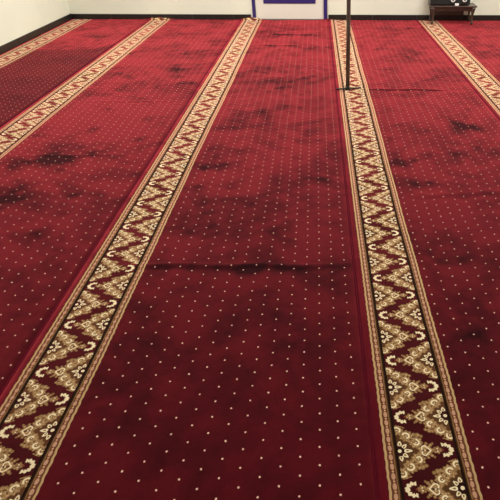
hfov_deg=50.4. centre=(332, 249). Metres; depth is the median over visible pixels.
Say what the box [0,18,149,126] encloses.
carpet
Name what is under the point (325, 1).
trim
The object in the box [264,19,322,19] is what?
floor
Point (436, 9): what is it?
table
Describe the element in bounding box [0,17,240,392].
carpet
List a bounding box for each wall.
[0,0,69,45]
[67,0,499,18]
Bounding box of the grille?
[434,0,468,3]
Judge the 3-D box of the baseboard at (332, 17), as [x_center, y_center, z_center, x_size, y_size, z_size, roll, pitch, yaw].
[1.671,-3.136,7.035,3.468,0.078,0.012,1,34,2]
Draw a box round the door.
[255,0,323,18]
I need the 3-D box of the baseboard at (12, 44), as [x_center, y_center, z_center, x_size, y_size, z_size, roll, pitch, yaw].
[-3.413,-0.330,2.856,0.012,0.082,10.519,-2,34,-2]
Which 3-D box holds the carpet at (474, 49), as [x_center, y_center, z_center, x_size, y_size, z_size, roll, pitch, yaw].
[1.840,-0.498,3.135,1.261,0.013,9.473,-1,34,-1]
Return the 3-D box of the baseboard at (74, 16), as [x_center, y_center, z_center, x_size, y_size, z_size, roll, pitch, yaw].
[-2.375,-3.214,7.179,2.507,0.078,0.012,1,34,2]
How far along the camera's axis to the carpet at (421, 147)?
2.33 m
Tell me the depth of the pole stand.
4.25 m
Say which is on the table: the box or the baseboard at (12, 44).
the box
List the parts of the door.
panel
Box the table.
[428,3,476,24]
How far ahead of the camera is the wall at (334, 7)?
7.06 m
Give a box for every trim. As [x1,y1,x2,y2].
[251,0,255,17]
[324,0,326,18]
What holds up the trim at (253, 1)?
attached to the wall at (334, 7)
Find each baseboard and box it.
[0,13,71,54]
[71,14,250,19]
[328,15,499,20]
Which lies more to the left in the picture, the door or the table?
the door
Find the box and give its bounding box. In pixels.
[428,0,469,5]
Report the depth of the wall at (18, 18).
6.07 m
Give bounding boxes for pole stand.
[336,0,361,89]
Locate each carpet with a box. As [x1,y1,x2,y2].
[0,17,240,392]
[0,17,377,499]
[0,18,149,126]
[329,19,499,499]
[416,20,499,119]
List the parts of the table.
leg, leg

